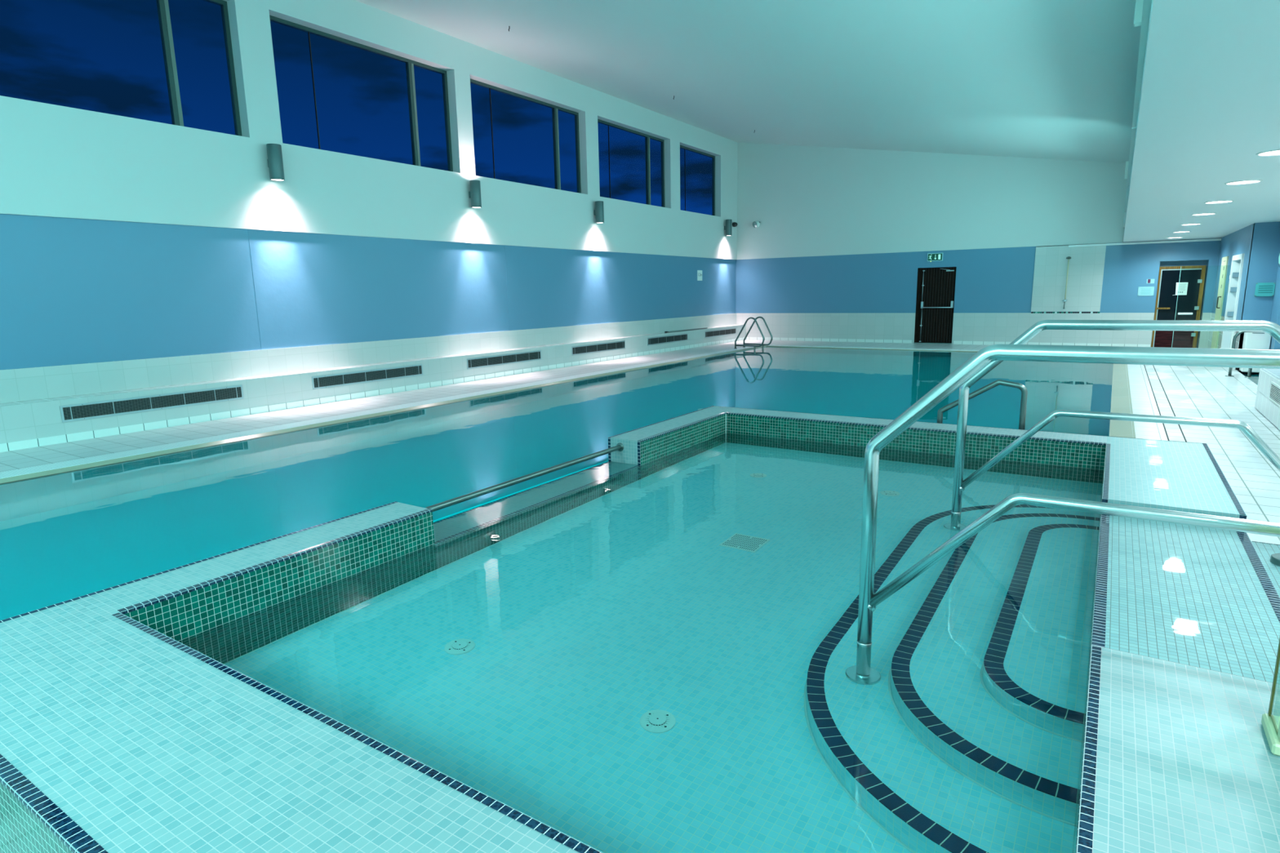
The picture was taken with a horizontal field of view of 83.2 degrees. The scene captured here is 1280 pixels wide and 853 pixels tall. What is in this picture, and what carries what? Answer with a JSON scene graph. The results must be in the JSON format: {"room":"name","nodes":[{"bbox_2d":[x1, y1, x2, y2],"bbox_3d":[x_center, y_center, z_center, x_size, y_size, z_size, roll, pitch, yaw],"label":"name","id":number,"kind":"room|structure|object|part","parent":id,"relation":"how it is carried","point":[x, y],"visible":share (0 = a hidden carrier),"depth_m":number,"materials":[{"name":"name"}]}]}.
{"room":"indoor swimming pool","nodes":[
{"label":"indoor swimming pool","id":0,"kind":"room"},
{"bbox_2d":[0,0,737,403],"bbox_3d":[-4.634,-3.136,10.527,0.276,6.100,27.280,6,13,33],"label":"wall","id":1,"kind":"structure","parent":0,"point":[135,253],"depth_m":10.25,"materials":[{"name":"white paint"}]},
{"bbox_2d":[59,385,244,422],"bbox_3d":[-5.670,-0.291,8.524,0.008,0.179,1.954,6,13,33],"label":"air vent","id":2,"kind":"object","parent":1,"relation":"attached to","point":[73,412],"visible":1,"depth_m":8.41,"materials":[{"name":"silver metal"}]},
{"bbox_2d":[155,0,242,136],"bbox_3d":[-6.189,-4.361,8.069,0.074,1.673,3.243,6,13,33],"label":"window","id":3,"kind":"structure","parent":1,"relation":"in","point":[163,12],"depth_m":8.84,"materials":[{"name":"teal paint"}]},
{"bbox_3d":[-6.191,-4.361,8.071,0.070,1.673,3.243,6,13,33],"label":"frame","id":4,"kind":"part","parent":3,"relation":"part of","materials":[{"name":"teal paint"}]},
{"bbox_2d":[266,143,284,181],"bbox_3d":[-4.882,-3.524,9.629,0.224,0.450,0.178,6,13,33],"label":"wall lamp","id":5,"kind":"object","parent":1,"relation":"attached to","point":[275,163],"visible":1,"depth_m":9.55,"materials":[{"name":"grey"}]},
{"bbox_2d":[269,15,453,171],"bbox_3d":[-4.179,-4.962,11.100,0.074,1.673,3.227,6,13,33],"label":"window","id":6,"kind":"structure","parent":1,"relation":"in","point":[410,64],"depth_m":11.72,"materials":[{"name":"teal paint"}]},
{"bbox_2d":[311,364,422,389],"bbox_3d":[-4.073,-0.768,10.934,0.008,0.179,1.954,6,13,33],"label":"air vent","id":7,"kind":"object","parent":1,"relation":"attached to","point":[371,375],"visible":1,"depth_m":10.85,"materials":[{"name":"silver metal"}]},
{"bbox_2d":[0,324,746,444],"bbox_3d":[-4.345,-0.659,10.826,0.314,0.470,27.280,6,13,33],"label":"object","id":8,"kind":"structure","parent":1,"relation":"attached to","point":[21,420],"depth_m":9.77,"materials":[{"name":"white tile"}]},
{"bbox_2d":[664,327,706,333],"bbox_3d":[1.250,-2.567,19.160,0.036,0.033,2.054,7,13,36],"label":"pole","id":9,"kind":"object","parent":8,"relation":"on","point":[705,327],"visible":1,"depth_m":19.09,"materials":[{"name":"silver metal"}]},
{"bbox_2d":[0,337,746,452],"bbox_3d":[-4.206,-0.464,10.772,0.010,0.090,27.280,6,13,33],"label":"baseboard","id":10,"kind":"structure","parent":1,"relation":"attached to","point":[13,446],"depth_m":9.81,"materials":[{"name":"tile"}]},
{"bbox_2d":[468,180,481,208],"bbox_3d":[-2.896,-4.068,12.631,0.224,0.450,0.178,6,13,33],"label":"wall lamp","id":11,"kind":"object","parent":1,"relation":"attached to","point":[474,193],"visible":1,"depth_m":12.55,"materials":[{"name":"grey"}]},
{"bbox_2d":[466,350,541,368],"bbox_3d":[-2.475,-1.246,13.343,0.008,0.179,1.954,6,13,33],"label":"air vent","id":12,"kind":"object","parent":1,"relation":"attached to","point":[490,361],"visible":1,"depth_m":13.27,"materials":[{"name":"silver metal"}]},
{"bbox_2d":[470,78,581,193],"bbox_3d":[-2.209,-5.551,14.071,0.074,1.673,3.285,6,13,33],"label":"window","id":13,"kind":"structure","parent":1,"relation":"in","point":[554,108],"depth_m":14.75,"materials":[{"name":"teal paint"}]},
{"bbox_2d":[571,340,625,355],"bbox_3d":[-0.877,-1.723,15.752,0.008,0.179,1.954,6,13,33],"label":"air vent","id":14,"kind":"object","parent":1,"relation":"attached to","point":[582,349],"visible":1,"depth_m":15.70,"materials":[{"name":"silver metal"}]},
{"bbox_2d":[593,200,604,223],"bbox_3d":[-0.895,-4.652,15.652,0.224,0.450,0.178,6,13,33],"label":"wall lamp","id":15,"kind":"object","parent":1,"relation":"attached to","point":[598,211],"visible":1,"depth_m":15.57,"materials":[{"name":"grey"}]},
{"bbox_2d":[597,119,665,207],"bbox_3d":[-0.240,-6.139,17.041,0.074,1.673,3.064,6,13,33],"label":"window","id":16,"kind":"structure","parent":1,"relation":"in","point":[647,137],"depth_m":17.68,"materials":[{"name":"teal paint"}]},
{"bbox_2d":[647,333,687,345],"bbox_3d":[0.720,-2.201,18.161,0.008,0.179,1.954,6,13,33],"label":"air vent","id":17,"kind":"object","parent":1,"relation":"attached to","point":[674,338],"visible":1,"depth_m":18.09,"materials":[{"name":"silver metal"}]},
{"bbox_2d":[680,145,715,215],"bbox_3d":[1.486,-6.656,19.647,0.070,1.673,2.317,6,13,33],"label":"window","id":18,"kind":"structure","parent":1,"relation":"in","point":[684,148],"depth_m":20.44,"materials":[{"name":"teal paint"}]},
{"bbox_2d":[697,270,702,280],"bbox_3d":[1.656,-4.181,19.951,0.007,0.280,0.280,6,13,33],"label":"sign","id":19,"kind":"object","parent":1,"relation":"attached to","point":[699,272],"visible":1,"depth_m":19.93,"materials":[{"name":"white plastic"}]},
{"bbox_2d":[705,328,736,337],"bbox_3d":[2.318,-2.679,20.571,0.008,0.179,1.954,6,13,33],"label":"air vent","id":20,"kind":"object","parent":1,"relation":"attached to","point":[731,331],"visible":1,"depth_m":20.54,"materials":[{"name":"silver metal"}]},
{"bbox_2d":[724,219,732,235],"bbox_3d":[2.545,-5.744,20.828,0.224,0.450,0.178,6,13,33],"label":"wall lamp","id":21,"kind":"object","parent":1,"relation":"attached to","point":[728,228],"visible":1,"depth_m":20.75,"materials":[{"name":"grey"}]},
{"bbox_2d":[732,222,737,226],"bbox_3d":[2.811,-5.965,21.277,0.150,0.138,0.138,6,13,33],"label":"sensor","id":22,"kind":"object","parent":1,"relation":"attached to","point":[734,224],"visible":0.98,"depth_m":21.24,"materials":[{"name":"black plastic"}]},
{"bbox_2d":[0,339,1279,544],"bbox_3d":[1.775,0.596,7.211,14.700,0.930,27.600,6,13,33],"label":"floor","id":23,"kind":"structure","parent":0,"point":[20,459],"depth_m":8.59,"materials":[{"name":"white tile"}]},
{"bbox_2d":[0,344,1186,521],"bbox_3d":[0.900,0.602,8.498,8.884,1.382,25.760,6,13,33],"label":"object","id":24,"kind":"object","parent":23,"relation":"in","point":[1132,393],"visible":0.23,"depth_m":8.79,"materials":[{"name":"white tile"}]},
{"bbox_2d":[0,346,1113,620],"bbox_3d":[0.247,0.104,7.640,7.915,0.001,23.800,6,13,33],"label":"pool water","id":25,"kind":"object","parent":24,"relation":"in","point":[70,535],"visible":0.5,"depth_m":7.01,"materials":[{"name":"teal liquid"}]},
{"bbox_2d":[0,405,1279,852],"bbox_3d":[1.062,1.289,4.265,4.902,1.570,6.727,6,13,33],"label":"pool","id":26,"kind":"object","parent":24,"relation":"in","point":[117,735],"visible":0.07,"depth_m":2.29,"materials":[{"name":"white tile"}]},
{"bbox_3d":[-0.960,1.051,1.492,4.460,0.015,0.040,6,13,33],"label":"edge trim","id":27,"kind":"part","parent":26,"relation":"part of","materials":[{"name":"blue tile"}]},
{"bbox_3d":[-2.189,0.677,3.634,0.032,0.015,2.339,6,13,33],"label":"edge trim","id":28,"kind":"part","parent":26,"relation":"part of","materials":[{"name":"blue tile"}]},
{"bbox_3d":[-1.744,0.650,3.733,0.032,0.015,1.681,6,13,33],"label":"edge trim","id":29,"kind":"part","parent":26,"relation":"part of","materials":[{"name":"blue tile"}]},
{"bbox_3d":[-0.759,0.935,2.096,3.435,0.015,0.032,6,13,33],"label":"edge trim","id":30,"kind":"part","parent":26,"relation":"part of","materials":[{"name":"blue tile"}]},
{"bbox_2d":[426,443,623,511],"bbox_3d":[-0.815,0.374,5.506,0.076,0.076,2.337,6,13,33],"label":"grab bar","id":31,"kind":"object","parent":26,"relation":"attached to","point":[619,446],"visible":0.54,"depth_m":5.36,"materials":[{"name":"silver metal"}]},
{"bbox_3d":[-0.277,0.214,6.537,0.026,0.229,0.001,6,13,33],"label":"edge trim","id":32,"kind":"part","parent":26,"relation":"part of","materials":[{"name":"blue tile"}]},
{"bbox_3d":[-0.009,0.241,6.365,0.028,0.229,0.001,6,13,33],"label":"edge trim","id":33,"kind":"part","parent":26,"relation":"part of","materials":[{"name":"blue tile"}]},
{"bbox_2d":[177,432,1103,852],"bbox_3d":[0.663,0.662,4.586,3.781,0.001,5.705,6,13,33],"label":"water","id":34,"kind":"object","parent":26,"relation":"in","point":[663,655],"visible":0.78,"depth_m":3.05,"materials":[{"name":"teal liquid"}]},
{"bbox_3d":[0.281,-0.062,7.359,0.032,0.015,2.047,6,13,33],"label":"edge trim","id":35,"kind":"part","parent":26,"relation":"part of","materials":[{"name":"blue tile"}]},
{"bbox_3d":[0.449,-0.005,7.040,0.032,0.015,1.686,6,13,33],"label":"edge trim","id":36,"kind":"part","parent":26,"relation":"part of","materials":[{"name":"blue tile"}]},
{"bbox_3d":[2.368,0.000,6.811,3.435,0.015,0.032,6,13,33],"label":"edge trim","id":37,"kind":"part","parent":26,"relation":"part of","materials":[{"name":"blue tile"}]},
{"bbox_3d":[2.693,-0.042,7.002,4.460,0.015,0.014,6,13,33],"label":"edge trim","id":38,"kind":"part","parent":26,"relation":"part of","materials":[{"name":"blue tile"}]},
{"bbox_2d":[856,344,1279,646],"bbox_3d":[1.742,0.533,2.509,2.023,1.611,0.148,6,13,33],"label":"handrail","id":39,"kind":"object","parent":26,"relation":"on","point":[1188,357],"visible":0.84,"depth_m":2.61,"materials":[{"name":"silver metal"}]},
{"bbox_3d":[1.743,0.570,2.515,1.907,0.595,0.043,6,13,33],"label":"rail","id":40,"kind":"part","parent":39,"relation":"part of","materials":[{"name":"silver metal"}]},
{"bbox_3d":[1.171,0.937,1.885,0.032,0.015,1.728,6,13,33],"label":"edge trim","id":41,"kind":"part","parent":26,"relation":"part of","materials":[{"name":"blue tile"}]},
{"bbox_3d":[2.238,0.699,3.492,0.046,0.015,2.155,6,13,33],"label":"edge trim","id":42,"kind":"part","parent":26,"relation":"part of","materials":[{"name":"blue tile"}]},
{"bbox_3d":[3.314,0.296,5.117,0.032,0.015,1.822,6,13,33],"label":"edge trim","id":43,"kind":"part","parent":26,"relation":"part of","materials":[{"name":"blue tile"}]},
{"bbox_2d":[951,320,1279,514],"bbox_3d":[2.914,0.183,4.275,2.023,1.611,0.148,6,13,33],"label":"handrail","id":44,"kind":"object","parent":26,"relation":"on","point":[1271,328],"visible":0.76,"depth_m":4.26,"materials":[{"name":"silver metal"}]},
{"bbox_3d":[2.915,0.220,4.282,1.907,0.595,0.043,6,13,33],"label":"rail","id":45,"kind":"part","parent":44,"relation":"part of","materials":[{"name":"silver metal"}]},
{"bbox_3d":[3.958,0.322,4.914,0.032,0.015,2.183,6,13,33],"label":"edge trim","id":46,"kind":"part","parent":26,"relation":"part of","materials":[{"name":"blue tile"}]},
{"bbox_3d":[3.362,0.534,4.022,0.030,0.077,0.001,6,13,33],"label":"edge trim","id":47,"kind":"part","parent":26,"relation":"part of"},
{"bbox_3d":[2.770,0.752,3.149,0.046,0.015,2.155,6,13,33],"label":"edge trim","id":48,"kind":"part","parent":26,"relation":"part of","materials":[{"name":"blue tile"}]},
{"bbox_2d":[1261,638,1279,755],"bbox_3d":[1.873,0.416,1.899,0.238,0.981,0.180,6,13,33],"label":"glass balustrade","id":49,"kind":"object","parent":26,"relation":"on","point":[1270,722],"visible":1,"depth_m":2.06,"materials":[{"name":"clear glass"}]},
{"bbox_3d":[1.882,0.881,1.985,0.238,0.035,0.180,6,13,33],"label":"rail","id":50,"kind":"part","parent":49,"relation":"part of","materials":[{"name":"green glass"}]},
{"bbox_3d":[1.849,0.411,1.846,0.222,0.951,0.038,6,13,33],"label":"corner post","id":51,"kind":"part","parent":49,"relation":"part of","materials":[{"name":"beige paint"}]},
{"bbox_2d":[1270,553,1279,566],"bbox_3d":[3.304,0.684,3.648,0.170,0.030,0.170,6,13,33],"label":"base plate","id":52,"kind":"object","parent":26,"relation":"on","point":[1275,557],"visible":1,"depth_m":3.67,"materials":[{"name":"silver metal"}]},
{"bbox_2d":[734,316,773,350],"bbox_3d":[2.934,-1.892,18.695,0.849,1.889,0.610,6,13,33],"label":"pool ladder","id":53,"kind":"object","parent":24,"relation":"attached to","point":[744,344],"visible":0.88,"depth_m":18.61,"materials":[{"name":"silver metal"}]},
{"bbox_2d":[937,379,1027,429],"bbox_3d":[3.178,0.089,6.772,0.840,1.075,0.096,6,13,33],"label":"grab rail","id":54,"kind":"object","parent":24,"relation":"attached to","point":[998,382],"visible":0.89,"depth_m":6.59,"materials":[{"name":"silver metal"}]},
{"bbox_2d":[1225,331,1262,376],"bbox_3d":[9.700,-1.119,11.041,1.076,0.748,0.110,6,13,33],"label":"rail","id":55,"kind":"object","parent":23,"relation":"on","point":[1238,333],"visible":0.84,"depth_m":11.26,"materials":[{"name":"silver metal"}]},
{"bbox_2d":[1239,332,1271,373],"bbox_3d":[10.107,-1.265,11.833,0.310,0.730,0.306,6,13,33],"label":"bin","id":56,"kind":"object","parent":23,"relation":"on","point":[1251,340],"visible":0.38,"depth_m":11.71,"materials":[{"name":"white plastic"}]},
{"bbox_2d":[1254,368,1279,430],"bbox_3d":[6.739,-0.131,6.782,1.038,0.470,3.345,6,13,33],"label":"tiled bench","id":57,"kind":"object","parent":23,"relation":"on","point":[1268,393],"visible":1,"depth_m":7.80,"materials":[{"name":"white tile"}]},
{"bbox_3d":[6.266,-0.246,6.985,0.006,0.190,1.800,6,13,33],"label":"grille frame","id":58,"kind":"part","parent":57,"relation":"part of","materials":[{"name":"white plastic"}]},
{"bbox_3d":[9.793,0.039,9.664,2.400,1.030,4.640,6,13,33],"label":"plunge pool","id":59,"kind":"object","parent":23,"relation":"in","visible":0},
{"bbox_2d":[1244,368,1253,377],"bbox_3d":[9.621,-0.596,11.112,0.496,0.960,0.110,6,13,33],"label":"pool ladder","id":60,"kind":"object","parent":59,"relation":"attached to","point":[1249,375],"visible":0.27,"depth_m":11.16,"materials":[{"name":"silver metal"}]},
{"bbox_3d":[9.636,-0.594,11.102,0.462,0.960,0.042,6,13,33],"label":"rail","id":61,"kind":"part","parent":60,"relation":"part of","materials":[{"name":"silver metal"}]},
{"bbox_2d":[1240,372,1259,385],"bbox_3d":[9.783,-0.438,9.576,2.400,0.001,4.640,6,13,33],"label":"pool water","id":62,"kind":"object","parent":59,"relation":"in","point":[1255,375],"visible":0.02,"depth_m":11.49,"materials":[{"name":"teal liquid"}]},
{"bbox_2d":[355,0,1141,163],"bbox_3d":[-0.562,-5.044,7.569,10.030,1.881,27.680,6,13,33],"label":"ceiling","id":63,"kind":"structure","parent":0,"point":[1047,79],"depth_m":10.87,"materials":[{"name":"white paint"}]},
{"bbox_2d":[735,142,1221,348],"bbox_3d":[9.035,-4.870,17.915,14.990,6.300,0.358,6,13,33],"label":"wall","id":64,"kind":"structure","parent":0,"point":[842,237],"depth_m":18.55,"materials":[{"name":"white paint"}]},
{"bbox_2d":[752,221,759,227],"bbox_3d":[3.438,-5.905,21.070,0.237,0.194,0.189,-7,12,-28],"label":"wall speaker","id":65,"kind":"object","parent":64,"relation":"attached to","point":[756,224],"visible":1,"depth_m":21.00,"materials":[{"name":"white plastic"}]},
{"bbox_2d":[746,337,911,343],"bbox_3d":[5.133,-2.494,20.752,5.190,0.090,0.010,6,13,33],"label":"baseboard","id":66,"kind":"structure","parent":64,"relation":"attached to","point":[747,338],"depth_m":20.50,"materials":[{"name":"tile"}]},
{"bbox_2d":[913,266,956,344],"bbox_3d":[7.780,-3.175,18.984,0.947,1.985,0.220,6,13,33],"label":"door","id":67,"kind":"structure","parent":64,"relation":"in","point":[935,286],"depth_m":18.96,"materials":[{"name":"brown wood"}]},
{"bbox_3d":[7.421,-3.221,19.238,0.064,1.975,0.180,6,13,33],"label":"frame","id":68,"kind":"part","parent":67,"relation":"part of","materials":[{"name":"brown wood"}]},
{"bbox_3d":[7.485,-3.188,19.126,0.050,1.874,0.025,6,13,33],"label":"bolt rod","id":69,"kind":"part","parent":67,"relation":"part of","materials":[{"name":"silver metal"}]},
{"bbox_2d":[927,253,942,262],"bbox_3d":[7.659,-4.391,18.701,0.380,0.213,0.046,6,13,33],"label":"exit sign","id":70,"kind":"object","parent":64,"relation":"attached to","point":[931,256],"visible":1,"depth_m":18.68,"materials":[{"name":"teal plastic"}]},
{"bbox_2d":[953,341,1151,346],"bbox_3d":[9.943,-2.012,17.658,4.210,0.090,0.010,6,13,33],"label":"baseboard","id":71,"kind":"structure","parent":64,"relation":"attached to","point":[990,343],"depth_m":17.56,"materials":[{"name":"tile"}]},
{"bbox_2d":[1062,256,1071,309],"bbox_3d":[10.154,-3.418,17.157,0.112,1.230,0.158,6,13,33],"label":"shower","id":72,"kind":"object","parent":64,"relation":"attached to","point":[1064,300],"visible":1,"depth_m":17.17,"materials":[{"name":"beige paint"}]},
{"bbox_3d":[10.296,-3.553,17.341,1.435,1.548,0.356,6,13,33],"label":"shower tile panel","id":73,"kind":"part","parent":64,"relation":"part of","materials":[{"name":"white tile"}]},
{"bbox_2d":[1068,238,1221,247],"bbox_3d":[11.339,-4.150,16.297,2.837,0.043,0.040,6,13,33],"label":"trim","id":74,"kind":"structure","parent":64,"relation":"attached to","point":[1214,239],"depth_m":16.23,"materials":[{"name":"white paint"}]},
{"bbox_2d":[1137,286,1154,296],"bbox_3d":[11.524,-3.081,16.416,0.300,0.205,0.016,6,13,33],"label":"plaque","id":75,"kind":"object","parent":64,"relation":"attached to","point":[1142,291],"visible":1,"depth_m":16.41,"materials":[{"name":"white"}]},
{"bbox_2d":[1146,279,1154,283],"bbox_3d":[11.578,-3.294,16.341,0.145,0.100,0.011,6,13,33],"label":"sign","id":76,"kind":"object","parent":64,"relation":"attached to","point":[1148,281],"visible":1,"depth_m":16.34,"materials":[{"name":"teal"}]},
{"bbox_2d":[1151,260,1208,347],"bbox_3d":[12.195,-2.756,16.322,0.871,1.945,0.220,6,13,33],"label":"door","id":77,"kind":"structure","parent":64,"relation":"in","point":[1193,273],"depth_m":16.29,"materials":[{"name":"brown glass"}]},
{"bbox_3d":[11.915,-2.687,16.406,0.250,0.040,0.030,6,13,33],"label":"timber handle","id":78,"kind":"part","parent":77,"relation":"part of","materials":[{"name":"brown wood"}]},
{"bbox_3d":[12.180,-2.086,16.430,0.710,0.590,0.018,6,13,33],"label":"bench seen through glass","id":79,"kind":"part","parent":77,"relation":"part of","materials":[{"name":"brown wood"}]},
{"bbox_3d":[12.163,-2.944,16.270,0.710,1.155,0.020,6,13,33],"label":"dark pane","id":80,"kind":"part","parent":77,"relation":"part of","materials":[{"name":"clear glass"}]},
{"bbox_2d":[1173,282,1187,295],"bbox_3d":[12.154,-3.095,16.209,0.255,0.285,0.003,6,13,33],"label":"paper notice","id":81,"kind":"object","parent":77,"relation":"attached to","point":[1183,286],"visible":0.84,"depth_m":16.20,"materials":[{"name":"white paper"}]},
{"bbox_2d":[1171,266,1192,347],"bbox_3d":[11.098,-2.274,14.291,0.764,1.780,0.066,6,13,33],"label":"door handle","id":82,"kind":"object","parent":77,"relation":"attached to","point":[1179,313],"visible":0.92,"depth_m":14.42,"materials":[{"name":"silver metal"}]},
{"bbox_3d":[10.900,-2.256,14.404,0.240,0.040,0.030,6,13,33],"label":"handle","id":83,"kind":"part","parent":82,"relation":"part of","materials":[{"name":"white plastic"}]},
{"bbox_2d":[1123,0,1279,242],"bbox_3d":[5.822,-1.919,3.956,5.130,0.250,27.680,6,13,33],"label":"ceiling","id":84,"kind":"structure","parent":0,"point":[1210,100],"depth_m":4.25,"materials":[{"name":"white paint"}]},
{"bbox_2d":[1172,231,1191,232],"bbox_3d":[10.116,-3.632,13.453,0.280,0.008,0.280,6,13,33],"label":"recessed light","id":85,"kind":"object","parent":84,"relation":"in","point":[1180,231],"visible":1,"depth_m":13.46,"materials":[{"name":"white plastic"}]},
{"bbox_2d":[1180,223,1201,225],"bbox_3d":[8.976,-3.291,11.735,0.280,0.008,0.280,6,13,33],"label":"recessed light","id":86,"kind":"object","parent":84,"relation":"in","point":[1185,224],"visible":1,"depth_m":11.71,"materials":[{"name":"white plastic"}]},
{"bbox_2d":[1191,213,1216,215],"bbox_3d":[7.842,-2.952,10.025,0.280,0.008,0.280,6,13,33],"label":"recessed light","id":87,"kind":"object","parent":84,"relation":"in","point":[1201,214],"visible":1,"depth_m":10.01,"materials":[{"name":"white plastic"}]},
{"bbox_2d":[1204,200,1233,204],"bbox_3d":[6.844,-2.654,8.520,0.280,0.008,0.280,6,13,33],"label":"recessed light","id":88,"kind":"object","parent":84,"relation":"in","point":[1224,201],"visible":1,"depth_m":8.51,"materials":[{"name":"white plastic"}]},
{"bbox_2d":[1207,200,1231,203],"bbox_3d":[6.844,-2.654,8.520,0.236,0.003,0.236,6,13,33],"label":"diffuser","id":89,"kind":"object","parent":88,"relation":"attached to","point":[1214,202],"depth_m":8.51,"materials":[{"name":"white plastic"}]},
{"bbox_2d":[1224,179,1262,184],"bbox_3d":[5.748,-2.326,6.867,0.280,0.008,0.280,6,13,33],"label":"recessed light","id":90,"kind":"object","parent":84,"relation":"in","point":[1250,181],"visible":1,"depth_m":6.86,"materials":[{"name":"white plastic"}]},
{"bbox_2d":[1229,181,1257,183],"bbox_3d":[5.748,-2.327,6.867,0.236,0.003,0.236,6,13,33],"label":"diffuser","id":91,"kind":"object","parent":90,"relation":"attached to","point":[1233,182],"depth_m":6.86,"materials":[{"name":"white plastic"}]},
{"bbox_2d":[1255,149,1279,155],"bbox_3d":[4.701,-2.013,5.288,0.280,0.008,0.280,6,13,33],"label":"recessed light","id":92,"kind":"object","parent":84,"relation":"in","point":[1276,152],"visible":1,"depth_m":5.32,"materials":[{"name":"white plastic"}]},
{"bbox_2d":[1260,151,1279,155],"bbox_3d":[4.701,-2.014,5.288,0.236,0.003,0.236,6,13,33],"label":"diffuser","id":93,"kind":"object","parent":92,"relation":"attached to","point":[1266,153],"depth_m":5.32,"materials":[{"name":"white plastic"}]},
{"bbox_3d":[3.655,-3.070,4.982,0.200,1.720,27.380,6,13,33],"label":"trim","id":94,"kind":"structure","parent":84,"relation":"on","visible":0},
{"bbox_2d":[1123,212,1126,227],"bbox_3d":[9.249,-4.049,13.739,0.030,0.250,3.940,6,13,33],"label":"floodlight","id":95,"kind":"object","parent":94,"relation":"attached to","point":[1125,213],"visible":0.54,"depth_m":13.55,"materials":[{"name":"white plastic"}]},
{"bbox_2d":[1124,160,1128,178],"bbox_3d":[7.658,-4.026,11.311,0.075,0.260,0.065,6,13,33],"label":"spotlight","id":96,"kind":"object","parent":94,"relation":"attached to","point":[1126,162],"visible":0.53,"depth_m":11.29,"materials":[{"name":"white plastic"}]},
{"bbox_2d":[1124,185,1129,212],"bbox_3d":[7.068,-3.397,10.450,0.030,0.250,3.940,6,13,33],"label":"floodlight","id":97,"kind":"object","parent":94,"relation":"attached to","point":[1127,186],"visible":0.51,"depth_m":10.07,"materials":[{"name":"white plastic"}]},
{"bbox_2d":[1126,127,1136,186],"bbox_3d":[4.887,-2.745,7.161,0.030,0.250,3.940,6,13,33],"label":"floodlight","id":98,"kind":"object","parent":94,"relation":"attached to","point":[1134,129],"visible":0.61,"depth_m":6.61,"materials":[{"name":"white plastic"}]},
{"bbox_2d":[1133,0,1143,26],"bbox_3d":[3.187,-2.689,4.568,0.075,0.260,0.065,6,13,33],"label":"spotlight","id":99,"kind":"object","parent":94,"relation":"attached to","point":[1139,3],"visible":0.55,"depth_m":4.56,"materials":[{"name":"white plastic"}]},
{"bbox_2d":[1132,0,1151,127],"bbox_3d":[2.706,-2.093,3.872,0.030,0.250,3.940,6,13,33],"label":"floodlight","id":100,"kind":"object","parent":94,"relation":"attached to","point":[1147,3],"visible":0.96,"depth_m":3.77,"materials":[{"name":"white plastic"}]},
{"bbox_2d":[1207,222,1254,369],"bbox_3d":[11.366,-2.344,13.844,0.169,2.730,4.634,6,13,33],"label":"wall","id":101,"kind":"structure","parent":0,"point":[1239,242],"depth_m":13.56,"materials":[{"name":"blue paint"}]},
{"bbox_2d":[1210,256,1228,348],"bbox_3d":[11.829,-2.466,14.756,0.091,1.960,0.870,6,13,33],"label":"door","id":102,"kind":"structure","parent":101,"relation":"in","point":[1224,260],"depth_m":14.59,"materials":[{"name":"beige paint"}]},
{"bbox_3d":[11.670,-2.502,14.531,0.061,0.241,0.022,6,13,33],"label":"pull handle","id":103,"kind":"part","parent":102,"relation":"part of","materials":[{"name":"silver metal"}]},
{"bbox_2d":[1220,253,1244,348],"bbox_3d":[11.015,-2.112,12.988,0.590,1.940,1.300,6,13,33],"label":"door","id":104,"kind":"structure","parent":101,"relation":"in","point":[1237,265],"depth_m":13.48,"materials":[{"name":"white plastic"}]},
{"bbox_2d":[1235,222,1279,369],"bbox_3d":[11.481,-1.850,11.173,3.313,2.730,0.206,6,13,33],"label":"wall","id":105,"kind":"structure","parent":0,"point":[1263,265],"depth_m":11.78,"materials":[{"name":"blue paint"}]},
{"bbox_2d":[1254,282,1275,296],"bbox_3d":[10.221,-2.241,11.789,0.245,0.220,0.040,6,13,33],"label":"plaque","id":106,"kind":"object","parent":105,"relation":"attached to","point":[1262,289],"visible":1,"depth_m":11.78,"materials":[{"name":"teal plastic"}]},
{"bbox_2d":[1269,266,1279,349],"bbox_3d":[10.351,-2.033,11.368,0.450,2.400,0.646,6,13,33],"label":"wall","id":107,"kind":"structure","parent":0,"point":[1275,316],"depth_m":11.50,"materials":[{"name":"blue paint"}]},
{"bbox_2d":[1278,252,1279,267],"bbox_3d":[10.114,-2.670,11.371,0.055,0.320,0.320,6,13,33],"label":"lamp","id":108,"kind":"object","parent":107,"relation":"attached to","point":[1279,252],"visible":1,"depth_m":11.38,"materials":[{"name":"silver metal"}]}
]}

